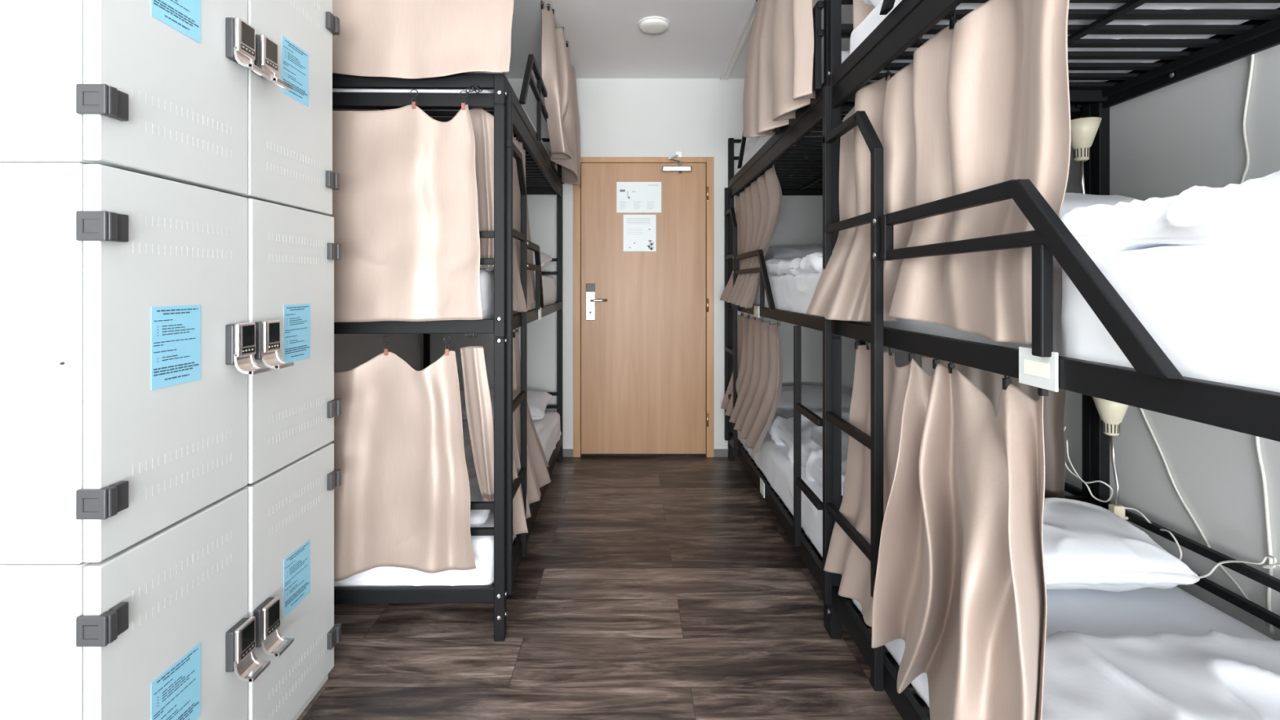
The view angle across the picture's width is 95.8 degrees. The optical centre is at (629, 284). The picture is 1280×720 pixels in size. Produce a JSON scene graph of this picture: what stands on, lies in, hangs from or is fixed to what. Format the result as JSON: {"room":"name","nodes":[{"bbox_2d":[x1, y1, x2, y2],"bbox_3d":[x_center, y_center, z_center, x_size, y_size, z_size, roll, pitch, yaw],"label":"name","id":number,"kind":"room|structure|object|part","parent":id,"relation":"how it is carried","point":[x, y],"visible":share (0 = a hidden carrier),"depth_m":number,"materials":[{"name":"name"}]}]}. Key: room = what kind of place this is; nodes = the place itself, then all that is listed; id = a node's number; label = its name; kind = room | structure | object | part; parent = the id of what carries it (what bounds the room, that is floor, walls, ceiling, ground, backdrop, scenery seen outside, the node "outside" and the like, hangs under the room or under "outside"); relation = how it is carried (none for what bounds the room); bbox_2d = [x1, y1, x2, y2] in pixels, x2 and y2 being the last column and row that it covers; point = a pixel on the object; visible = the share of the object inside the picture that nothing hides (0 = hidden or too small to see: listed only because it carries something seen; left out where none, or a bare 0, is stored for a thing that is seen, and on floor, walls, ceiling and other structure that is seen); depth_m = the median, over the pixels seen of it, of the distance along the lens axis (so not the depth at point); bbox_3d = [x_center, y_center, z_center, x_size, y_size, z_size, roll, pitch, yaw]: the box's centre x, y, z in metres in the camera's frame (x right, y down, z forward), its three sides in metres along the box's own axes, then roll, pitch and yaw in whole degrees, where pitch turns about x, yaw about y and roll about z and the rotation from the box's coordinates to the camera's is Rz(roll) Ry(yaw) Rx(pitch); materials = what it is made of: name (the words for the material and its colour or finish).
{"room":"dormitory","nodes":[
{"label":"dormitory","id":0,"kind":"room"},
{"bbox_2d":[333,333,423,372],"bbox_3d":[-1.510,-0.121,0.760,0.100,2.695,6.720,0,0,0],"label":"wall","id":1,"kind":"structure","parent":0,"point":[351,351],"depth_m":3.27,"materials":[{"name":"paint"}]},
{"bbox_2d":[297,454,929,719],"bbox_3d":[0.130,1.276,0.760,3.380,0.100,6.920,0,0,0],"label":"floor","id":2,"kind":"structure","parent":0,"point":[645,587],"depth_m":2.04,"materials":[{"name":"wood"}]},
{"bbox_2d":[0,488,270,719],"bbox_3d":[-1.159,0.858,1.200,0.593,0.736,0.404,0,0,0],"label":"locker","id":3,"kind":"object","parent":2,"relation":"on","point":[159,628],"visible":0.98,"depth_m":1.09,"materials":[{"name":"white metal"}]},
{"bbox_2d":[0,162,270,564],"bbox_3d":[-1.159,0.138,1.200,0.593,0.701,0.404,0,0,0],"label":"locker","id":4,"kind":"object","parent":3,"relation":"on","point":[135,282],"visible":1,"depth_m":1.03,"materials":[{"name":"white metal"}]},
{"bbox_2d":[0,0,270,195],"bbox_3d":[-1.159,-0.566,1.200,0.593,0.701,0.404,0,0,0],"label":"locker","id":5,"kind":"object","parent":4,"relation":"on","point":[156,88],"visible":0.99,"depth_m":1.07,"materials":[{"name":"white metal"}]},
{"bbox_3d":[-0.940,-0.566,1.204,0.030,0.696,0.394,0,0,0],"label":"door","id":6,"kind":"part","parent":5,"relation":"part of","materials":[{"name":"grey plastic"}]},
{"bbox_3d":[-0.884,-0.520,1.353,0.044,0.046,0.062,0,0,0],"label":"pull handle","id":7,"kind":"part","parent":5,"relation":"part of","materials":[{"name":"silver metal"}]},
{"bbox_3d":[-0.940,0.138,1.204,0.030,0.696,0.394,0,0,0],"label":"door","id":8,"kind":"part","parent":4,"relation":"part of","materials":[{"name":"grey plastic"}]},
{"bbox_3d":[-0.884,0.183,1.353,0.044,0.046,0.062,0,0,0],"label":"pull handle","id":9,"kind":"part","parent":4,"relation":"part of","materials":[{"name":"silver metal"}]},
{"bbox_3d":[-0.940,0.841,1.204,0.030,0.696,0.394,0,0,0],"label":"door","id":10,"kind":"part","parent":3,"relation":"part of","materials":[{"name":"grey plastic"}]},
{"bbox_3d":[-0.884,0.886,1.353,0.044,0.046,0.062,0,0,0],"label":"pull handle","id":11,"kind":"part","parent":3,"relation":"part of","materials":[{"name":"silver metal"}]},
{"bbox_2d":[241,443,341,719],"bbox_3d":[-1.156,0.858,1.607,0.598,0.736,0.404,0,0,0],"label":"locker","id":12,"kind":"object","parent":2,"relation":"on","point":[291,508],"visible":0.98,"depth_m":1.58,"materials":[{"name":"white metal"}]},
{"bbox_3d":[-0.879,0.886,1.443,0.044,0.046,0.062,0,0,0],"label":"pull handle","id":13,"kind":"part","parent":12,"relation":"part of","materials":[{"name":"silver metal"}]},
{"bbox_2d":[247,198,341,484],"bbox_3d":[-1.156,0.138,1.607,0.598,0.701,0.404,0,0,0],"label":"locker","id":14,"kind":"object","parent":12,"relation":"on","point":[292,407],"visible":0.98,"depth_m":1.56,"materials":[{"name":"white metal"}]},
{"bbox_3d":[-0.879,0.183,1.443,0.044,0.046,0.062,0,0,0],"label":"pull handle","id":15,"kind":"part","parent":14,"relation":"part of","materials":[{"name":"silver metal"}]},
{"bbox_2d":[234,0,339,214],"bbox_3d":[-1.159,-0.566,1.607,0.593,0.701,0.404,0,0,0],"label":"locker","id":16,"kind":"object","parent":14,"relation":"on","point":[290,110],"visible":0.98,"depth_m":1.59,"materials":[{"name":"white metal"}]},
{"bbox_3d":[-0.884,-0.520,1.443,0.044,0.046,0.062,0,0,0],"label":"pull handle","id":17,"kind":"part","parent":16,"relation":"part of","materials":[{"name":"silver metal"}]},
{"bbox_2d":[332,53,564,641],"bbox_3d":[-0.924,0.096,3.018,1.029,2.260,2.114,0,0,0],"label":"bunk bed","id":18,"kind":"object","parent":2,"relation":"on","point":[542,177],"visible":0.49,"depth_m":2.02,"materials":[{"name":"metal"}]},
{"bbox_2d":[328,336,475,581],"bbox_3d":[-0.805,0.580,1.951,0.584,0.810,0.067,0,0,0],"label":"curtain","id":19,"kind":"object","parent":18,"relation":"hanging from","point":[402,498],"visible":0.91,"depth_m":1.96,"materials":[{"name":"beige fabric"}]},
{"bbox_2d":[321,88,483,322],"bbox_3d":[-0.788,-0.268,1.959,0.588,0.792,0.043,0,0,2],"label":"curtain","id":20,"kind":"object","parent":18,"relation":"hanging from","point":[405,211],"visible":0.92,"depth_m":1.96,"materials":[{"name":"beige fabric"}]},
{"bbox_3d":[-0.914,-0.704,1.993,0.891,0.050,0.024,0,0,-1],"label":"rail","id":21,"kind":"part","parent":18,"relation":"part of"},
{"bbox_3d":[-0.914,0.144,1.993,0.891,0.050,0.024,0,0,-1],"label":"rail","id":22,"kind":"part","parent":18,"relation":"part of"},
{"bbox_3d":[-0.914,1.071,1.993,0.891,0.050,0.024,0,0,-1],"label":"rail","id":23,"kind":"part","parent":18,"relation":"part of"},
{"bbox_3d":[-1.420,0.096,4.037,0.038,2.260,0.038,0,0,0],"label":"post","id":24,"kind":"part","parent":18,"relation":"part of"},
{"bbox_2d":[332,71,557,171],"bbox_3d":[-0.930,-0.759,3.029,0.868,0.178,2.008,0,0,0],"label":"mattress","id":25,"kind":"object","parent":18,"relation":"on","point":[334,90],"visible":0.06,"depth_m":2.03,"materials":[{"name":"white fabric"}]},
{"bbox_2d":[333,411,561,586],"bbox_3d":[-0.919,0.980,3.022,0.900,0.215,2.033,0,0,0],"label":"mattress","id":26,"kind":"object","parent":18,"relation":"on","point":[482,545],"visible":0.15,"depth_m":2.02,"materials":[{"name":"white fabric"}]},
{"bbox_2d":[462,421,543,527],"bbox_3d":[-0.939,0.853,2.776,0.848,0.101,1.478,0,0,0],"label":"duvet","id":27,"kind":"object","parent":26,"relation":"on","point":[478,517],"visible":0.09,"depth_m":2.43,"materials":[{"name":"white fabric"}]},
{"bbox_2d":[459,389,552,422],"bbox_3d":[-0.888,0.787,3.745,0.722,0.172,0.439,0,0,0],"label":"pillow","id":28,"kind":"object","parent":26,"relation":"on","point":[538,402],"visible":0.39,"depth_m":3.67,"materials":[{"name":"white fabric"}]},
{"bbox_2d":[465,332,477,337],"bbox_3d":[-0.544,0.172,1.985,0.043,0.019,0.003,0,0,0],"label":"ring","id":29,"kind":"object","parent":18,"relation":"hanging from","point":[469,334],"visible":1,"depth_m":1.98,"materials":[{"name":"metal"}]},
{"bbox_2d":[466,84,482,93],"bbox_3d":[-0.534,-0.672,1.983,0.060,0.029,0.018,0,0,0],"label":"ring","id":30,"kind":"object","parent":18,"relation":"attached to","point":[468,87],"visible":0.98,"depth_m":1.98,"materials":[{"name":"metal"}]},
{"bbox_2d":[460,346,493,501],"bbox_3d":[-0.548,0.519,2.099,0.139,0.593,0.024,0,0,0],"label":"curtain","id":31,"kind":"object","parent":18,"relation":"hanging from","point":[478,406],"visible":0.92,"depth_m":2.10,"materials":[{"name":"fabric"}]},
{"bbox_2d":[468,107,493,267],"bbox_3d":[-0.527,-0.354,2.100,0.120,0.586,0.019,0,0,0],"label":"curtain","id":32,"kind":"object","parent":18,"relation":"hanging from","point":[482,122],"visible":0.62,"depth_m":2.10,"materials":[{"name":"fabric"}]},
{"bbox_3d":[-0.450,0.249,2.003,0.038,1.953,0.038,0,0,0],"label":"post","id":33,"kind":"part","parent":18,"relation":"part of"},
{"bbox_2d":[480,270,555,319],"bbox_3d":[-0.937,0.050,3.030,0.860,0.219,2.015,0,0,0],"label":"mattress","id":34,"kind":"object","parent":18,"relation":"on","point":[486,278],"visible":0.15,"depth_m":2.15,"materials":[{"name":"white fabric"}]},
{"bbox_2d":[480,264,535,275],"bbox_3d":[-0.928,-0.078,2.698,0.871,0.095,1.250,0,0,0],"label":"duvet","id":35,"kind":"object","parent":34,"relation":"on","point":[489,269],"visible":0.02,"depth_m":2.18,"materials":[{"name":"white fabric"}]},
{"bbox_2d":[533,251,551,269],"bbox_3d":[-0.890,-0.147,3.745,0.719,0.181,0.439,0,0,0],"label":"pillow","id":36,"kind":"object","parent":34,"relation":"on","point":[544,259],"visible":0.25,"depth_m":3.72,"materials":[{"name":"white fabric"}]},
{"bbox_2d":[512,132,535,311],"bbox_3d":[-0.457,-0.277,2.462,0.086,0.776,0.804,0,0,0],"label":"curtain","id":37,"kind":"object","parent":18,"relation":"hanging from","point":[518,298],"visible":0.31,"depth_m":2.41,"materials":[{"name":"fabric"}]},
{"bbox_2d":[512,327,551,537],"bbox_3d":[-0.439,0.551,2.493,0.115,0.812,0.784,0,0,2],"label":"curtain","id":38,"kind":"object","parent":18,"relation":"hanging from","point":[538,476],"visible":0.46,"depth_m":2.44,"materials":[{"name":"fabric"}]},
{"bbox_3d":[-0.475,-0.669,3.029,0.044,0.120,2.016,0,0,-1],"label":"rail","id":39,"kind":"part","parent":18,"relation":"part of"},
{"bbox_3d":[-0.475,0.144,3.029,0.044,0.050,2.016,0,0,-1],"label":"rail","id":40,"kind":"part","parent":18,"relation":"part of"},
{"bbox_3d":[-0.475,1.076,3.029,0.044,0.070,2.016,0,0,-1],"label":"rail","id":41,"kind":"part","parent":18,"relation":"part of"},
{"bbox_3d":[-0.442,-0.034,2.647,0.026,0.305,0.574,0,0,-1],"label":"guard rail","id":42,"kind":"part","parent":18,"relation":"part of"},
{"bbox_2d":[537,306,541,319],"bbox_3d":[-0.446,0.142,2.865,0.006,0.063,0.080,0,0,-1],"label":"tag","id":43,"kind":"object","parent":18,"relation":"attached to","point":[539,310],"visible":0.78,"depth_m":2.84,"materials":[{"name":"plastic"}]},
{"bbox_3d":[-0.450,-0.862,3.174,0.022,0.315,1.742,0,0,-1],"label":"guard rail","id":44,"kind":"part","parent":18,"relation":"part of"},
{"bbox_3d":[-0.492,0.096,4.056,0.038,2.260,0.038,0,0,0],"label":"post","id":45,"kind":"part","parent":18,"relation":"part of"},
{"bbox_2d":[724,0,1093,631],"bbox_3d":[1.160,0.096,3.070,1.000,2.260,2.070,0,0,0],"label":"bunk bed","id":46,"kind":"object","parent":2,"relation":"on","point":[797,174],"visible":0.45,"depth_m":2.69,"materials":[{"name":"metal"}]},
{"bbox_3d":[0.714,0.096,4.087,0.037,2.260,0.037,0,0,0],"label":"post","id":47,"kind":"part","parent":46,"relation":"part of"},
{"bbox_2d":[720,161,782,308],"bbox_3d":[0.686,-0.272,3.388,0.150,0.796,1.183,0,0,0],"label":"curtain","id":48,"kind":"object","parent":46,"relation":"hanging from","point":[758,207],"visible":0.86,"depth_m":3.33,"materials":[{"name":"fabric"}]},
{"bbox_2d":[720,311,782,456],"bbox_3d":[0.696,0.519,3.377,0.135,0.756,1.248,0,0,0],"label":"curtain","id":49,"kind":"object","parent":46,"relation":"hanging from","point":[758,385],"visible":0.94,"depth_m":3.24,"materials":[{"name":"fabric"}]},
{"bbox_3d":[0.682,-0.034,3.239,0.026,0.305,0.972,0,0,0],"label":"guard rail","id":50,"kind":"part","parent":46,"relation":"part of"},
{"bbox_2d":[754,305,759,317],"bbox_3d":[0.692,0.146,3.160,0.006,0.060,0.120,0,0,0],"label":"tag","id":51,"kind":"object","parent":46,"relation":"attached to","point":[756,308],"visible":1,"depth_m":3.15,"materials":[{"name":"plastic"}]},
{"bbox_2d":[760,477,764,497],"bbox_3d":[0.692,1.063,3.025,0.006,0.075,0.090,0,0,0],"label":"tag","id":52,"kind":"object","parent":46,"relation":"attached to","point":[762,483],"visible":1,"depth_m":3.02,"materials":[{"name":"plastic"}]},
{"bbox_3d":[0.718,0.144,3.072,0.044,0.050,1.991,0,0,0],"label":"rail","id":53,"kind":"part","parent":46,"relation":"part of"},
{"bbox_3d":[0.718,1.076,3.072,0.044,0.070,1.991,0,0,0],"label":"rail","id":54,"kind":"part","parent":46,"relation":"part of","materials":[{"name":"metal"}]},
{"bbox_3d":[0.718,-0.669,3.072,0.044,0.120,1.991,0,0,0],"label":"rail","id":55,"kind":"part","parent":46,"relation":"part of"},
{"bbox_3d":[0.680,-0.862,2.852,0.029,0.315,1.563,0,0,0],"label":"guard rail","id":56,"kind":"part","parent":46,"relation":"part of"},
{"bbox_2d":[752,271,822,316],"bbox_3d":[1.170,0.051,3.072,0.904,0.214,1.980,0,0,0],"label":"mattress","id":57,"kind":"object","parent":46,"relation":"on","point":[790,292],"visible":0.14,"depth_m":2.58,"materials":[{"name":"white fabric"}]},
{"bbox_2d":[764,243,822,260],"bbox_3d":[1.209,-0.177,3.806,0.696,0.200,0.446,0,0,0],"label":"pillow","id":58,"kind":"object","parent":57,"relation":"on","point":[793,251],"visible":0.18,"depth_m":3.65,"materials":[{"name":"white fabric"}]},
{"bbox_2d":[764,252,822,275],"bbox_3d":[1.157,-0.085,2.878,0.910,0.115,1.377,0,0,0],"label":"duvet","id":59,"kind":"object","parent":57,"relation":"on","point":[811,263],"visible":0.16,"depth_m":2.51,"materials":[{"name":"white fabric"}]},
{"bbox_2d":[737,431,842,576],"bbox_3d":[1.177,0.975,3.072,0.890,0.223,1.976,0,0,0],"label":"mattress","id":60,"kind":"object","parent":46,"relation":"on","point":[772,460],"visible":0.13,"depth_m":2.77,"materials":[{"name":"white fabric"}]},
{"bbox_2d":[768,407,849,495],"bbox_3d":[1.190,0.818,2.899,0.841,0.190,1.363,0,0,0],"label":"duvet","id":61,"kind":"object","parent":60,"relation":"on","point":[780,429],"visible":0.25,"depth_m":2.92,"materials":[{"name":"white fabric"}]},
{"bbox_2d":[777,384,852,411],"bbox_3d":[1.209,0.765,3.803,0.678,0.161,0.440,0,0,0],"label":"pillow","id":62,"kind":"object","parent":60,"relation":"on","point":[811,397],"visible":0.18,"depth_m":3.70,"materials":[{"name":"white fabric"}]},
{"bbox_2d":[736,50,849,172],"bbox_3d":[1.177,-0.769,3.073,0.893,0.204,1.980,0,0,0],"label":"mattress","id":63,"kind":"object","parent":46,"relation":"on","point":[762,140],"visible":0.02,"depth_m":3.19,"materials":[{"name":"white fabric"}]},
{"bbox_2d":[739,137,759,155],"bbox_3d":[1.161,-0.901,3.425,0.904,0.154,1.117,0,0,0],"label":"duvet","id":64,"kind":"object","parent":63,"relation":"on","point":[749,142],"visible":0.02,"depth_m":3.58,"materials":[{"name":"white fabric"}]},
{"bbox_3d":[0.714,0.096,2.058,0.037,2.260,0.037,0,0,0],"label":"post","id":65,"kind":"part","parent":46,"relation":"part of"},
{"bbox_3d":[1.641,0.096,4.087,0.037,2.260,0.037,0,0,0],"label":"post","id":66,"kind":"part","parent":46,"relation":"part of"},
{"bbox_3d":[1.630,-0.669,3.072,0.044,0.120,1.991,0,0,0],"label":"rail","id":67,"kind":"part","parent":46,"relation":"part of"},
{"bbox_3d":[1.641,0.096,2.058,0.037,2.260,0.037,0,0,0],"label":"post","id":68,"kind":"part","parent":46,"relation":"part of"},
{"bbox_2d":[822,0,1279,719],"bbox_3d":[1.160,0.096,1.008,1.000,2.260,2.054,0,0,0],"label":"bunk bed","id":69,"kind":"object","parent":2,"relation":"on","point":[1154,384],"visible":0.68,"depth_m":1.51,"materials":[{"name":"metal"}]},
{"bbox_3d":[0.714,0.096,2.017,0.037,2.260,0.037,0,0,0],"label":"post","id":70,"kind":"part","parent":69,"relation":"part of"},
{"bbox_3d":[0.718,1.076,1.010,0.044,0.070,1.976,0,0,0],"label":"rail","id":71,"kind":"part","parent":69,"relation":"part of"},
{"bbox_3d":[0.680,-0.862,0.789,0.029,0.315,1.548,0,0,0],"label":"guard rail","id":72,"kind":"part","parent":69,"relation":"part of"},
{"bbox_3d":[0.718,-0.669,1.010,0.044,0.120,1.976,0,0,0],"label":"rail","id":73,"kind":"part","parent":69,"relation":"part of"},
{"bbox_2d":[823,339,1048,719],"bbox_3d":[0.687,0.545,1.425,0.176,0.812,0.995,0,0,3],"label":"curtain","id":74,"kind":"object","parent":69,"relation":"hanging from","point":[960,579],"visible":0.9,"depth_m":1.25,"materials":[{"name":"fabric"}]},
{"bbox_2d":[805,0,1071,344],"bbox_3d":[0.726,-0.279,1.499,0.140,0.782,1.062,0,0,-5],"label":"curtain","id":75,"kind":"object","parent":69,"relation":"hanging from","point":[984,101],"visible":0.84,"depth_m":1.25,"materials":[{"name":"fabric"}]},
{"bbox_2d":[920,355,1066,497],"bbox_3d":[1.250,0.506,1.989,0.504,0.640,0.029,0,0,0],"label":"curtain","id":76,"kind":"object","parent":69,"relation":"hanging from","point":[990,384],"visible":0.16,"depth_m":1.99,"materials":[{"name":"fabric"}]},
{"bbox_3d":[0.682,-0.034,1.144,0.026,0.305,0.842,0,0,0],"label":"guard rail","id":77,"kind":"part","parent":69,"relation":"part of","materials":[{"name":"metal"}]},
{"bbox_2d":[1018,346,1057,391],"bbox_3d":[0.692,0.142,0.982,0.006,0.064,0.089,0,0,0],"label":"tag","id":78,"kind":"object","parent":69,"relation":"attached to","point":[1042,372],"visible":0.96,"depth_m":0.98,"materials":[{"name":"plastic"}]},
{"bbox_3d":[0.718,0.144,1.010,0.044,0.050,1.976,0,0,0],"label":"rail","id":79,"kind":"part","parent":69,"relation":"part of","materials":[{"name":"metal"}]},
{"bbox_2d":[852,586,1274,708],"bbox_3d":[1.177,0.975,1.008,0.889,0.222,1.966,0,0,0],"label":"mattress","id":80,"kind":"object","parent":69,"relation":"on","point":[1144,611],"visible":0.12,"depth_m":1.53,"materials":[{"name":"white fabric"}]},
{"bbox_2d":[1042,497,1199,591],"bbox_3d":[1.254,0.778,1.769,0.642,0.167,0.417,0,0,0],"label":"pillow","id":81,"kind":"object","parent":80,"relation":"on","point":[1086,545],"visible":0.48,"depth_m":1.61,"materials":[{"name":"white fabric"}]},
{"bbox_2d":[1041,628,1279,719],"bbox_3d":[1.177,0.831,0.673,0.893,0.120,1.346,0,0,0],"label":"duvet","id":82,"kind":"object","parent":80,"relation":"on","point":[1213,674],"visible":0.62,"depth_m":1.16,"materials":[{"name":"white fabric"}]},
{"bbox_2d":[848,0,1279,82],"bbox_3d":[1.177,-0.770,1.008,0.892,0.204,1.969,0,0,0],"label":"mattress","id":83,"kind":"object","parent":69,"relation":"on","point":[868,24],"visible":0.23,"depth_m":1.56,"materials":[{"name":"white fabric"}]},
{"bbox_2d":[862,0,881,7],"bbox_3d":[1.164,-0.931,1.386,0.895,0.216,1.028,0,0,0],"label":"duvet","id":84,"kind":"object","parent":83,"relation":"on","point":[874,2],"visible":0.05,"depth_m":1.81,"materials":[{"name":"white fabric"}]},
{"bbox_2d":[856,237,1279,392],"bbox_3d":[1.169,0.050,1.007,0.902,0.215,1.965,0,0,0],"label":"mattress","id":85,"kind":"object","parent":69,"relation":"on","point":[1213,309],"visible":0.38,"depth_m":0.74,"materials":[{"name":"white fabric"}]},
{"bbox_2d":[1059,192,1143,217],"bbox_3d":[1.301,-0.164,1.775,0.591,0.231,0.392,0,0,0],"label":"pillow","id":86,"kind":"object","parent":85,"relation":"on","point":[1071,200],"visible":0.07,"depth_m":1.64,"materials":[{"name":"white fabric"}]},
{"bbox_2d":[1053,170,1279,258],"bbox_3d":[1.156,-0.087,0.809,0.921,0.120,1.618,0,0,0],"label":"duvet","id":87,"kind":"object","parent":85,"relation":"on","point":[1250,209],"visible":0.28,"depth_m":0.75,"materials":[{"name":"white fabric"}]},
{"bbox_2d":[1071,116,1102,194],"bbox_3d":[1.484,-0.353,1.900,0.105,0.366,0.104,0,0,0],"label":"lamp","id":88,"kind":"object","parent":69,"relation":"attached to","point":[1083,130],"visible":0.69,"depth_m":1.88,"materials":[{"name":"beige plastic"}]},
{"bbox_3d":[1.484,-0.471,1.900,0.104,0.130,0.104,0,0,0],"label":"lamp shade","id":89,"kind":"part","parent":88,"relation":"part of","materials":[{"name":"beige plastic"}]},
{"bbox_3d":[1.641,0.096,2.017,0.037,2.260,0.037,0,0,0],"label":"post","id":90,"kind":"part","parent":69,"relation":"part of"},
{"bbox_2d":[1063,396,1182,559],"bbox_3d":[1.581,0.606,1.885,0.338,0.484,0.258,0,0,42],"label":"lamp","id":91,"kind":"object","parent":69,"relation":"attached to","point":[1112,414],"depth_m":1.89,"materials":[{"name":"beige plastic"}]},
{"bbox_3d":[1.565,0.619,1.994,0.037,0.229,0.172,0,0,-19],"label":"power cord","id":92,"kind":"part","parent":91,"relation":"part of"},
{"bbox_3d":[1.582,0.429,1.900,0.104,0.130,0.104,0,0,0],"label":"lamp shade","id":93,"kind":"part","parent":91,"relation":"part of","materials":[{"name":"beige plastic"}]},
{"bbox_3d":[1.618,0.785,1.802,0.041,0.126,0.210,0,0,0],"label":"power cord","id":94,"kind":"part","parent":91,"relation":"part of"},
{"bbox_3d":[1.630,-0.669,1.010,0.044,0.120,1.976,0,0,0],"label":"rail","id":95,"kind":"part","parent":69,"relation":"part of","materials":[{"name":"metal"}]},
{"bbox_2d":[1199,555,1279,578],"bbox_3d":[1.621,0.759,1.537,0.034,0.146,0.201,0,0,-10],"label":"power cord","id":96,"kind":"object","parent":69,"relation":"attached to","point":[1275,564],"visible":0.98,"depth_m":1.51,"materials":[{"name":"plastic"}]},
{"bbox_2d":[430,78,867,448],"bbox_3d":[0.130,-0.121,4.170,3.380,2.695,0.100,0,0,0],"label":"wall","id":97,"kind":"structure","parent":0,"point":[619,117],"depth_m":4.12,"materials":[{"name":"paint"}]},
{"bbox_2d":[562,448,573,457],"bbox_3d":[-0.932,1.198,4.114,1.056,0.055,0.012,0,0,0],"label":"baseboard","id":98,"kind":"structure","parent":97,"relation":"attached to","point":[566,452],"depth_m":4.11,"materials":[{"name":"grey"}]},
{"bbox_2d":[573,151,713,457],"bbox_3d":[0.096,0.139,4.112,1.000,2.174,0.176,0,0,0],"label":"door","id":99,"kind":"structure","parent":97,"relation":"in","point":[643,321],"depth_m":4.11,"materials":[{"name":"brown wood"}]},
{"bbox_3d":[-0.280,0.121,4.106,0.066,0.261,0.016,0,0,0],"label":"lock plate","id":100,"kind":"part","parent":99,"relation":"part of","materials":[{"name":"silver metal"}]},
{"bbox_3d":[-0.226,0.114,4.073,0.133,0.026,0.051,0,0,0],"label":"handle","id":101,"kind":"part","parent":99,"relation":"part of","materials":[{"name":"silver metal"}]},
{"bbox_2d":[616,182,661,213],"bbox_3d":[0.064,-0.622,4.112,0.318,0.218,0.002,0,0,0],"label":"paper","id":102,"kind":"object","parent":99,"relation":"attached to","point":[631,197],"visible":1,"depth_m":4.11,"materials":[{"name":"paper"}]},
{"bbox_2d":[619,189,653,208],"bbox_3d":[0.064,-0.624,4.112,0.280,0.169,0.001,0,0,0],"label":"print","id":103,"kind":"object","parent":102,"relation":"attached to","point":[628,198],"depth_m":4.11},
{"bbox_2d":[623,214,656,251],"bbox_3d":[0.069,-0.368,4.112,0.232,0.261,0.002,0,0,0],"label":"paper","id":104,"kind":"object","parent":99,"relation":"attached to","point":[639,230],"visible":1,"depth_m":4.11,"materials":[{"name":"paper"}]},
{"bbox_3d":[0.323,-0.907,4.072,0.052,0.082,0.131,0,0,33],"label":"closer arm","id":105,"kind":"part","parent":99,"relation":"part of","materials":[{"name":"metal"}]},
{"bbox_2d":[713,448,746,457],"bbox_3d":[1.158,1.198,4.114,1.124,0.055,0.012,0,0,0],"label":"baseboard","id":106,"kind":"structure","parent":97,"relation":"attached to","point":[717,452],"depth_m":4.11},
{"bbox_2d":[502,0,853,78],"bbox_3d":[0.130,-1.519,0.760,3.380,0.100,6.920,0,0,0],"label":"ceiling","id":107,"kind":"structure","parent":0,"point":[605,38],"depth_m":3.43,"materials":[{"name":"paint"}]},
{"bbox_2d":[542,0,559,27],"bbox_3d":[-0.424,-1.462,3.035,0.052,0.014,2.150,0,0,0],"label":"track","id":108,"kind":"object","parent":107,"relation":"attached to","point":[550,2],"visible":0.19,"depth_m":3.05,"materials":[{"name":"metal"}]},
{"bbox_2d":[540,0,580,187],"bbox_3d":[-0.399,-1.065,3.517,0.155,0.822,1.084,0,0,0],"label":"curtain","id":109,"kind":"object","parent":108,"relation":"hanging from","point":[558,77],"visible":0.99,"depth_m":3.25,"materials":[{"name":"fabric"}]},
{"bbox_2d":[638,16,669,34],"bbox_3d":[0.134,-1.452,3.250,0.176,0.033,0.176,0,0,0],"label":"recessed light","id":110,"kind":"object","parent":107,"relation":"in","point":[650,24],"visible":1,"depth_m":3.21,"materials":[{"name":"plastic"}]},
{"bbox_2d":[720,0,756,79],"bbox_3d":[0.665,-1.462,2.005,0.052,0.014,4.210,0,0,0],"label":"track","id":111,"kind":"object","parent":107,"relation":"attached to","point":[747,26],"visible":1,"depth_m":3.47,"materials":[{"name":"metal"}]},
{"bbox_2d":[742,0,816,137],"bbox_3d":[0.642,-1.065,2.480,0.151,0.799,0.852,0,0,0],"label":"curtain","id":112,"kind":"object","parent":111,"relation":"hanging from","point":[779,77],"visible":0.92,"depth_m":2.32,"materials":[{"name":"fabric"}]},
{"bbox_2d":[853,0,875,30],"bbox_3d":[1.134,-1.099,1.988,0.734,0.710,0.028,0,0,0],"label":"curtain","id":113,"kind":"object","parent":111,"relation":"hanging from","point":[861,10],"visible":0.02,"depth_m":1.99,"materials":[{"name":"fabric"}]},
{"bbox_3d":[-0.950,-1.462,1.970,0.980,0.014,0.030,0,0,0],"label":"track","id":114,"kind":"object","parent":107,"relation":"attached to","visible":0},
{"bbox_2d":[332,0,513,79],"bbox_3d":[-0.728,-1.084,1.954,0.669,0.778,0.025,0,0,0],"label":"curtain","id":115,"kind":"object","parent":114,"relation":"hanging from","point":[408,39],"visible":0.95,"depth_m":1.95,"materials":[{"name":"fabric"}]},
{"bbox_2d":[883,44,1279,640],"bbox_3d":[1.770,-0.121,0.760,0.100,2.695,6.720,0,0,0],"label":"wall","id":116,"kind":"structure","parent":0,"point":[1169,140],"depth_m":1.74,"materials":[{"name":"paint"}]},
{"bbox_2d":[1139,408,1268,626],"bbox_3d":[1.714,0.614,1.776,0.008,0.619,0.445,0,0,0],"label":"power cord","id":117,"kind":"object","parent":116,"relation":"attached to","point":[1166,464],"visible":0.71,"depth_m":1.78,"materials":[{"name":"plastic"}]},
{"bbox_2d":[1240,53,1254,183],"bbox_3d":[1.714,-0.449,1.612,0.008,0.588,0.067,0,0,0],"label":"power cord","id":118,"kind":"object","parent":116,"relation":"attached to","point":[1252,56],"visible":0.52,"depth_m":1.60,"materials":[{"name":"plastic"}]},
{"bbox_2d":[1254,435,1274,634],"bbox_3d":[1.714,0.587,1.564,0.009,0.688,0.050,0,0,0],"label":"power cord","id":119,"kind":"object","parent":116,"relation":"attached to","point":[1270,571],"visible":0.7,"depth_m":1.55,"materials":[{"name":"plastic"}]}
]}

